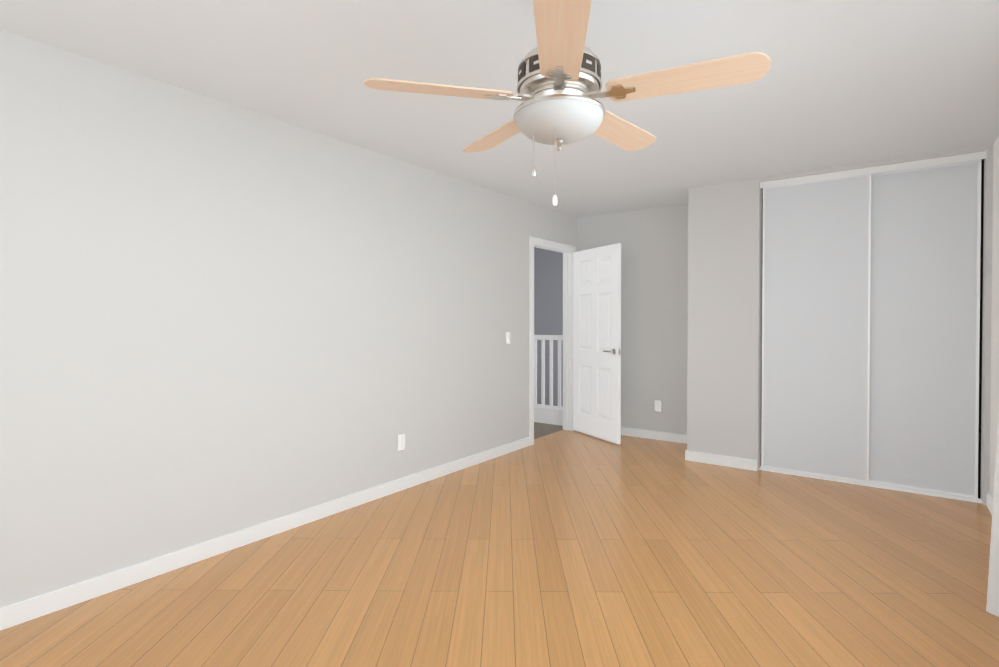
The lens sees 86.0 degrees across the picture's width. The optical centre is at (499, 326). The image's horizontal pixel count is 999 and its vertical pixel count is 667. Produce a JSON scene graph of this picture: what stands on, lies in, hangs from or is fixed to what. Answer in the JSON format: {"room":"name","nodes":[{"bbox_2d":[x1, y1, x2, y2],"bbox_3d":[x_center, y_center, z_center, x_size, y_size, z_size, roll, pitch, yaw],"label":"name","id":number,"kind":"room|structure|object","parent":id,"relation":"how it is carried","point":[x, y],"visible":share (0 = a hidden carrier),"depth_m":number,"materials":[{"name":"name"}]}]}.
{"room":"empty bedroom","nodes":[
{"label":"empty bedroom","id":0,"kind":"room"},
{"bbox_2d":[0,29,576,607],"bbox_3d":[-1.233,0.000,3.358,0.100,2.440,7.300,1,1,36],"label":"wall","id":1,"kind":"structure","parent":0,"point":[218,319],"depth_m":2.86,"materials":[{"name":"white paint"}]},
{"bbox_2d":[0,437,529,629],"bbox_3d":[-1.484,1.183,2.930,0.013,0.085,6.087,1,1,36],"label":"baseboard","id":2,"kind":"structure","parent":1,"relation":"attached to","point":[35,607],"depth_m":2.85,"materials":[{"name":"white wood"}]},
{"bbox_2d":[397,433,404,451],"bbox_3d":[-0.726,0.859,3.971,0.010,0.125,0.079,1,1,36],"label":"outlet","id":3,"kind":"object","parent":1,"relation":"attached to","point":[400,442],"visible":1,"depth_m":3.96,"materials":[{"name":"white plastic"}]},
{"bbox_2d":[505,332,509,344],"bbox_3d":[0.085,0.111,5.073,0.013,0.125,0.079,1,1,36],"label":"switch plate","id":4,"kind":"object","parent":1,"relation":"attached to","point":[507,338],"visible":1,"depth_m":5.06,"materials":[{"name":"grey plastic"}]},
{"bbox_2d":[529,236,575,444],"bbox_3d":[0.540,0.141,5.796,0.132,2.098,0.951,1,1,36],"label":"door frame","id":5,"kind":"structure","parent":1,"relation":"attached to","point":[567,251],"depth_m":6.09,"materials":[{"name":"white wood"}]},
{"bbox_2d":[573,243,620,443],"bbox_3d":[1.025,0.172,5.734,0.138,2.015,0.814,0,1,-26],"label":"door","id":6,"kind":"structure","parent":1,"relation":"in","point":[597,342],"depth_m":5.67,"materials":[{"name":"white wood"}]},
{"bbox_2d":[0,422,998,666],"bbox_3d":[-0.047,1.251,3.252,5.200,0.060,8.500,1,1,36],"label":"floor","id":7,"kind":"structure","parent":0,"point":[567,548],"depth_m":2.57,"materials":[{"name":"brown wood"}]},
{"bbox_2d":[534,335,562,425],"bbox_3d":[0.300,0.619,6.765,1.419,1.120,0.100,1,1,36],"label":"railing","id":8,"kind":"object","parent":7,"relation":"on","point":[550,413],"visible":0.31,"depth_m":6.52,"materials":[{"name":"white wood"}]},
{"bbox_2d":[0,0,998,217],"bbox_3d":[0.215,-1.247,2.289,3.680,0.080,7.300,1,1,36],"label":"ceiling","id":9,"kind":"structure","parent":0,"point":[844,82],"depth_m":2.55,"materials":[{"name":"white paint"}]},
{"bbox_2d":[364,0,770,205],"bbox_3d":[0.244,-0.802,1.887,1.258,0.800,1.238,1,1,36],"label":"fan","id":10,"kind":"object","parent":9,"relation":"hanging from","point":[559,85],"visible":1,"depth_m":1.75,"materials":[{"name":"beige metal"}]},
{"bbox_2d":[534,247,562,406],"bbox_3d":[0.985,-0.053,7.680,1.400,2.440,0.100,1,1,36],"label":"wall","id":11,"kind":"structure","parent":0,"point":[548,292],"depth_m":7.80,"materials":[{"name":"grey paint"}]},
{"bbox_2d":[577,195,762,434],"bbox_3d":[2.333,-0.023,5.215,3.680,2.440,0.100,1,1,36],"label":"wall","id":12,"kind":"structure","parent":0,"point":[654,302],"depth_m":5.68,"materials":[{"name":"white paint"}]},
{"bbox_2d":[621,427,686,443],"bbox_3d":[1.481,1.148,5.776,1.460,0.085,0.020,1,1,36],"label":"baseboard","id":13,"kind":"structure","parent":12,"relation":"attached to","point":[664,436],"depth_m":5.66,"materials":[{"name":"white wood"}]},
{"bbox_2d":[655,400,661,411],"bbox_3d":[1.670,0.839,5.640,0.079,0.125,0.010,1,1,36],"label":"outlet","id":14,"kind":"object","parent":12,"relation":"attached to","point":[658,405],"visible":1,"depth_m":5.63,"materials":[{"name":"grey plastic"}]},
{"bbox_2d":[687,145,992,504],"bbox_3d":[2.700,-0.014,4.479,2.020,2.440,0.660,1,1,36],"label":"wall","id":15,"kind":"structure","parent":0,"point":[724,317],"depth_m":4.57,"materials":[{"name":"white paint"}]},
{"bbox_2d":[686,450,757,470],"bbox_3d":[1.923,1.162,4.641,0.570,0.085,0.013,1,1,36],"label":"baseboard","id":16,"kind":"structure","parent":15,"relation":"attached to","point":[741,463],"depth_m":4.63,"materials":[{"name":"white wood"}]},
{"bbox_2d":[761,174,870,483],"bbox_3d":[2.514,0.021,4.288,0.745,2.369,0.028,1,1,36],"label":"sliding closet door","id":17,"kind":"structure","parent":15,"relation":"in","point":[816,274],"depth_m":4.26,"materials":[{"name":"white"}]},
{"bbox_2d":[758,151,986,502],"bbox_3d":[2.773,0.006,4.113,1.410,2.410,0.095,1,1,36],"label":"trim","id":18,"kind":"structure","parent":15,"relation":"attached to","point":[904,165],"depth_m":4.00,"materials":[{"name":"white"}]},
{"bbox_2d":[869,159,980,498],"bbox_3d":[3.040,0.025,3.949,0.745,2.369,0.028,1,1,36],"label":"sliding closet door","id":19,"kind":"structure","parent":15,"relation":"in","point":[924,325],"depth_m":3.89,"materials":[{"name":"white"}]},
{"bbox_2d":[981,136,998,498],"bbox_3d":[1.662,0.026,1.252,0.100,2.440,7.300,1,1,36],"label":"wall","id":20,"kind":"structure","parent":0,"point":[994,403],"depth_m":3.50,"materials":[{"name":"white paint"}]},
{"bbox_2d":[987,493,992,514],"bbox_3d":[1.422,1.206,1.033,0.013,0.085,6.440,1,1,36],"label":"baseboard","id":21,"kind":"structure","parent":20,"relation":"attached to","point":[989,499],"depth_m":3.54,"materials":[{"name":"white wood"}]},
{"bbox_2d":[986,410,998,616],"bbox_3d":[1.371,0.115,1.118,0.210,2.240,2.880,1,1,36],"label":"curtain","id":22,"kind":"object","parent":20,"relation":"hanging from","point":[992,606],"visible":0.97,"depth_m":2.26,"materials":[{"name":"white fabric"}]}
]}

